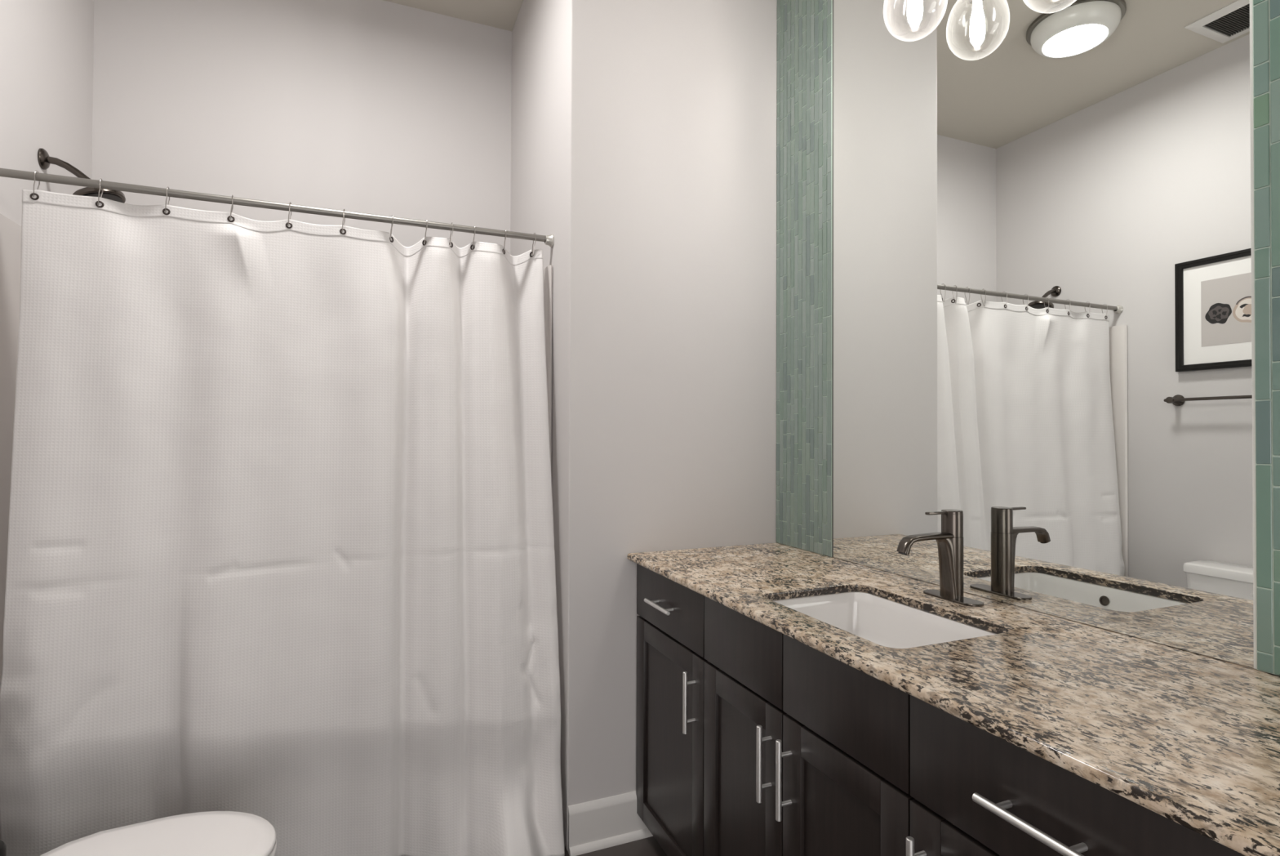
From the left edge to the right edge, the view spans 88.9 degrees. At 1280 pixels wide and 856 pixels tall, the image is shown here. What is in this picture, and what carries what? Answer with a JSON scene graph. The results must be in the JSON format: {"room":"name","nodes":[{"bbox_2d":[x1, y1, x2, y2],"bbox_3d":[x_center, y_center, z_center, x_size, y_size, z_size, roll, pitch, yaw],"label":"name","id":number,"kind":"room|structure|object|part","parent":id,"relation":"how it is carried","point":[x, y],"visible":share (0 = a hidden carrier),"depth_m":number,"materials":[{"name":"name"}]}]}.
{"room":"bathroom","nodes":[
{"label":"bathroom","id":0,"kind":"room"},
{"bbox_2d":[0,0,93,226],"bbox_3d":[-1.232,-0.260,0.382,0.120,3.150,4.491,0,-1,-23],"label":"wall","id":1,"kind":"structure","parent":0,"point":[46,46],"depth_m":2.02,"materials":[{"name":"grey paint"}]},
{"bbox_2d":[37,147,125,203],"bbox_3d":[-1.742,-0.778,2.045,0.210,0.163,0.132,0,-1,-23],"label":"shower","id":2,"kind":"object","parent":1,"relation":"attached to","point":[45,160],"visible":0.57,"depth_m":2.02,"materials":[{"name":"black metal"}]},
{"bbox_3d":[-1.776,-0.798,2.040,0.127,0.083,0.021,0,-1,-23],"label":"arm","id":3,"kind":"part","parent":2,"relation":"part of","materials":[{"name":"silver metal"}]},
{"bbox_2d":[0,168,554,247],"bbox_3d":[-1.009,-0.660,1.990,1.523,0.046,0.046,0,-1,-23],"label":"shower rod","id":4,"kind":"object","parent":1,"relation":"attached to","point":[548,240],"visible":1,"depth_m":1.93,"materials":[{"name":"silver metal"}]},
{"bbox_2d":[33,169,39,196],"bbox_3d":[-1.610,-0.644,1.739,0.008,0.083,0.030,0,-1,-23],"label":"curtain ring","id":5,"kind":"object","parent":4,"relation":"hanging from","point":[36,170],"visible":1,"depth_m":1.73,"materials":[{"name":"silver metal"}]},
{"bbox_2d":[97,177,102,208],"bbox_3d":[-1.483,-0.643,1.792,0.008,0.083,0.030,1,-1,-27],"label":"curtain ring","id":6,"kind":"object","parent":4,"relation":"hanging from","point":[100,179],"visible":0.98,"depth_m":1.78,"materials":[{"name":"silver metal"}]},
{"bbox_2d":[0,189,564,855],"bbox_3d":[-0.941,0.346,1.890,1.429,1.951,0.418,0,-1,-23],"label":"shower curtain","id":7,"kind":"object","parent":6,"relation":"hanging from","point":[281,551],"visible":0.99,"depth_m":1.91,"materials":[{"name":"white fabric"}]},
{"bbox_2d":[164,186,169,213],"bbox_3d":[-1.342,-0.642,1.851,0.008,0.083,0.030,0,-1,-23],"label":"curtain ring","id":8,"kind":"object","parent":4,"relation":"hanging from","point":[167,187],"visible":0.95,"depth_m":1.84,"materials":[{"name":"silver metal"}]},
{"bbox_2d":[229,195,233,220],"bbox_3d":[-1.197,-0.641,1.912,0.008,0.083,0.030,1,-1,-30],"label":"curtain ring","id":9,"kind":"object","parent":4,"relation":"hanging from","point":[232,206],"visible":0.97,"depth_m":1.90,"materials":[{"name":"silver metal"}]},
{"bbox_2d":[287,201,291,226],"bbox_3d":[-1.058,-0.640,1.970,0.008,0.083,0.030,0,-1,-18],"label":"curtain ring","id":10,"kind":"object","parent":4,"relation":"hanging from","point":[290,202],"visible":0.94,"depth_m":1.96,"materials":[{"name":"silver metal"}]},
{"bbox_2d":[342,208,345,231],"bbox_3d":[-0.922,-0.638,2.027,0.008,0.083,0.030,0,-1,-17],"label":"curtain ring","id":11,"kind":"object","parent":4,"relation":"hanging from","point":[344,209],"visible":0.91,"depth_m":2.02,"materials":[{"name":"silver metal"}]},
{"bbox_2d":[390,214,393,239],"bbox_3d":[-0.793,-0.637,2.081,0.008,0.083,0.030,1,-1,-27],"label":"curtain ring","id":12,"kind":"object","parent":4,"relation":"hanging from","point":[392,215],"visible":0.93,"depth_m":2.07,"materials":[{"name":"silver metal"}]},
{"bbox_2d":[424,218,426,244],"bbox_3d":[-0.697,-0.637,2.121,0.008,0.083,0.030,0,-1,-23],"label":"curtain ring","id":13,"kind":"object","parent":4,"relation":"hanging from","point":[426,219],"visible":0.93,"depth_m":2.11,"materials":[{"name":"silver metal"}]},
{"bbox_2d":[449,222,453,247],"bbox_3d":[-0.623,-0.636,2.151,0.008,0.083,0.030,1,-1,-30],"label":"curtain ring","id":14,"kind":"object","parent":4,"relation":"hanging from","point":[451,222],"visible":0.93,"depth_m":2.14,"materials":[{"name":"silver metal"}]},
{"bbox_2d":[472,225,475,248],"bbox_3d":[-0.556,-0.635,2.180,0.008,0.083,0.030,0,-1,-18],"label":"curtain ring","id":15,"kind":"object","parent":4,"relation":"hanging from","point":[474,225],"visible":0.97,"depth_m":2.17,"materials":[{"name":"silver metal"}]},
{"bbox_2d":[502,228,506,253],"bbox_3d":[-0.461,-0.635,2.220,0.008,0.083,0.030,0,-1,-17],"label":"curtain ring","id":16,"kind":"object","parent":4,"relation":"hanging from","point":[505,228],"visible":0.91,"depth_m":2.21,"materials":[{"name":"silver metal"}]},
{"bbox_2d":[532,232,536,256],"bbox_3d":[-0.368,-0.634,2.258,0.008,0.083,0.030,1,-1,-27],"label":"curtain ring","id":17,"kind":"object","parent":4,"relation":"hanging from","point":[534,233],"visible":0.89,"depth_m":2.25,"materials":[{"name":"silver metal"}]},
{"bbox_2d":[91,0,511,253],"bbox_3d":[-1.316,-0.234,2.716,1.524,3.150,0.120,0,-1,-23],"label":"wall","id":18,"kind":"structure","parent":0,"point":[376,107],"depth_m":2.65,"materials":[{"name":"grey paint"}]},
{"bbox_2d":[383,0,523,31],"bbox_3d":[-0.105,-1.865,0.868,2.549,0.080,4.491,0,-1,-23],"label":"ceiling","id":19,"kind":"structure","parent":0,"point":[500,14],"depth_m":2.82,"materials":[{"name":"beige paint"}]},
{"bbox_2d":[564,835,666,855],"bbox_3d":[-0.117,1.365,0.833,2.549,0.080,4.491,0,-1,-23],"label":"floor","id":20,"kind":"structure","parent":0,"point":[649,846],"depth_m":2.07,"materials":[{"name":"tile"}]},
{"bbox_2d":[0,840,6,855],"bbox_3d":[-1.492,1.135,1.458,0.108,0.380,0.108,0,-1,-23],"label":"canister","id":21,"kind":"object","parent":20,"relation":"on","point":[2,845],"visible":1,"depth_m":1.49,"materials":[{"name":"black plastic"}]},
{"bbox_2d":[40,810,276,855],"bbox_3d":[-1.143,0.957,1.291,0.746,0.736,0.390,0,-1,-23],"label":"toilet","id":22,"kind":"object","parent":20,"relation":"on","point":[211,833],"visible":1,"depth_m":1.42,"materials":[{"name":"white ceramic"}]},
{"bbox_3d":[-1.018,0.924,1.343,0.475,0.017,0.370,0,-1,-23],"label":"seat","id":23,"kind":"part","parent":22,"relation":"part of","materials":[{"name":"white plastic"}]},
{"bbox_2d":[0,213,552,839],"bbox_3d":[-1.145,0.384,2.293,1.520,1.905,0.777,0,-1,-23],"label":"bathtub surround","id":24,"kind":"object","parent":20,"relation":"on","point":[10,231],"visible":0.02,"depth_m":1.80,"materials":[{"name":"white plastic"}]},
{"bbox_3d":[-1.835,0.152,2.007,0.022,1.452,0.777,0,-1,-23],"label":"panel","id":25,"kind":"part","parent":24,"relation":"part of","materials":[{"name":"white plastic"}]},
{"bbox_3d":[-0.456,0.164,2.602,0.014,1.452,0.743,0,-1,-23],"label":"panel","id":26,"kind":"part","parent":24,"relation":"part of","materials":[{"name":"white plastic"}]},
{"bbox_2d":[635,563,706,855],"bbox_3d":[0.317,0.886,2.039,0.593,0.906,0.468,0,-1,-23],"label":"vanity cabinet","id":27,"kind":"object","parent":20,"relation":"on","point":[669,737],"visible":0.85,"depth_m":1.92,"materials":[{"name":"brown wood"}]},
{"bbox_3d":[0.060,0.528,1.939,0.036,0.012,0.165,0,-1,-23],"label":"bar handle","id":28,"kind":"part","parent":27,"relation":"part of","materials":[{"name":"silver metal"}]},
{"bbox_3d":[0.087,0.527,1.945,0.019,0.168,0.462,0,-1,-23],"label":"drawer","id":29,"kind":"part","parent":27,"relation":"part of","materials":[{"name":"brown wood"}]},
{"bbox_3d":[0.132,0.739,1.761,0.036,0.165,0.012,0,-1,-23],"label":"bar handle","id":30,"kind":"part","parent":27,"relation":"part of","materials":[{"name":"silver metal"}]},
{"bbox_2d":[703,595,914,855],"bbox_3d":[0.544,0.881,1.496,0.593,0.906,0.708,0,-1,-23],"label":"vanity cabinet","id":31,"kind":"object","parent":20,"relation":"on","point":[806,752],"visible":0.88,"depth_m":1.35,"materials":[{"name":"brown wood"}]},
{"bbox_3d":[0.244,0.935,1.562,0.019,0.642,0.350,0,-1,-23],"label":"door","id":32,"kind":"part","parent":31,"relation":"part of","materials":[{"name":"brown wood"}]},
{"bbox_3d":[0.271,0.733,1.429,0.036,0.165,0.012,0,-1,-23],"label":"bar handle","id":33,"kind":"part","parent":31,"relation":"part of","materials":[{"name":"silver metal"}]},
{"bbox_3d":[0.299,0.732,1.361,0.036,0.165,0.012,0,-1,-23],"label":"bar handle","id":34,"kind":"part","parent":31,"relation":"part of","materials":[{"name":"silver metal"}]},
{"bbox_3d":[0.380,0.932,1.235,0.019,0.642,0.350,0,-1,-23],"label":"door","id":35,"kind":"part","parent":31,"relation":"part of","materials":[{"name":"brown wood"}]},
{"bbox_2d":[626,542,1279,855],"bbox_3d":[0.559,0.417,1.475,0.590,0.020,1.706,0,-1,-23],"label":"countertop","id":36,"kind":"structure","parent":31,"relation":"on","point":[1192,739],"depth_m":1.02,"materials":[{"name":"stone"}]},
{"bbox_2d":[772,591,995,648],"bbox_3d":[0.521,0.501,1.455,0.380,0.146,0.508,0,-1,-23],"label":"undermount sink","id":37,"kind":"object","parent":36,"relation":"in","point":[882,621],"visible":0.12,"depth_m":1.64,"materials":[{"name":"white ceramic"}]},
{"bbox_2d":[896,508,983,606],"bbox_3d":[0.684,0.302,1.539,0.194,0.212,0.158,0,-1,-23],"label":"faucet","id":38,"kind":"object","parent":36,"relation":"on","point":[949,540],"visible":1,"depth_m":1.54,"materials":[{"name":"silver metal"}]},
{"bbox_3d":[0.673,0.325,1.531,0.167,0.154,0.047,0,-1,-23],"label":"spout","id":39,"kind":"part","parent":38,"relation":"part of","materials":[{"name":"silver metal"}]},
{"bbox_3d":[0.721,0.201,1.553,0.104,0.008,0.047,0,-1,-23],"label":"lever","id":40,"kind":"part","parent":38,"relation":"part of","materials":[{"name":"silver metal"}]},
{"bbox_3d":[0.749,0.406,1.566,0.052,0.005,0.158,0,-1,-23],"label":"deck plate","id":41,"kind":"part","parent":38,"relation":"part of","materials":[{"name":"silver metal"}]},
{"bbox_2d":[906,694,1244,855],"bbox_3d":[0.780,0.876,0.930,0.593,0.906,0.518,0,-1,-23],"label":"vanity cabinet","id":42,"kind":"object","parent":20,"relation":"on","point":[975,791],"visible":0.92,"depth_m":0.90,"materials":[{"name":"brown wood"}]},
{"bbox_3d":[0.437,0.729,1.033,0.036,0.165,0.012,0,-1,-23],"label":"bar handle","id":43,"kind":"part","parent":42,"relation":"part of","materials":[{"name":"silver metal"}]},
{"bbox_3d":[0.548,0.928,0.833,0.019,0.642,0.514,0,-1,-23],"label":"door","id":44,"kind":"part","parent":42,"relation":"part of","materials":[{"name":"brown wood"}]},
{"bbox_3d":[0.515,0.519,0.850,0.036,0.012,0.165,0,-1,-23],"label":"bar handle","id":45,"kind":"part","parent":42,"relation":"part of","materials":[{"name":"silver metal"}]},
{"bbox_2d":[510,0,777,849],"bbox_3d":[-0.013,-0.229,2.747,0.905,3.150,1.068,0,-1,-23],"label":"wall","id":46,"kind":"structure","parent":0,"point":[643,132],"depth_m":2.21,"materials":[{"name":"grey paint"}]},
{"bbox_2d":[567,790,653,855],"bbox_3d":[-0.084,1.267,2.108,0.300,0.143,0.030,0,-1,-23],"label":"baseboard","id":47,"kind":"structure","parent":46,"relation":"attached to","point":[602,823],"depth_m":2.09,"materials":[{"name":"white paint"}]},
{"bbox_2d":[840,558,1252,667],"bbox_3d":[1.218,-0.245,0.827,0.114,3.150,3.423,0,-1,-23],"label":"wall","id":48,"kind":"structure","parent":0,"point":[840,558],"depth_m":1.33,"materials":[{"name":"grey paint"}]},
{"bbox_2d":[776,0,832,556],"bbox_3d":[0.561,-0.696,2.245,0.011,2.221,0.306,0,-1,-23],"label":"tile border","id":49,"kind":"structure","parent":48,"relation":"attached to","point":[804,27],"depth_m":2.23,"materials":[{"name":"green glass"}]},
{"bbox_2d":[831,0,1257,668],"bbox_3d":[0.830,-0.528,1.603,0.007,1.872,1.083,0,-1,-23],"label":"wall mirror","id":50,"kind":"object","parent":48,"relation":"attached to","point":[1043,278],"visible":1,"depth_m":1.42,"materials":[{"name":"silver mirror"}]},
{"bbox_2d":[883,0,947,41],"bbox_3d":[0.752,-1.169,1.558,0.184,0.361,0.366,0,-1,-23],"label":"vanity light","id":51,"kind":"object","parent":50,"relation":"attached to","point":[914,7],"visible":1,"depth_m":1.64,"materials":[{"name":"clear glass"}]},
{"bbox_3d":[0.695,-1.080,1.650,0.037,0.124,0.037,0,-1,-23],"label":"bulb","id":52,"kind":"part","parent":51,"relation":"part of","materials":[{"name":"white glass"}]},
{"bbox_2d":[1252,0,1279,675],"bbox_3d":[1.098,-0.708,0.960,0.011,2.221,0.313,0,-1,-23],"label":"tile border","id":53,"kind":"structure","parent":48,"relation":"attached to","point":[1265,13],"depth_m":1.08,"materials":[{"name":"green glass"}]}
]}

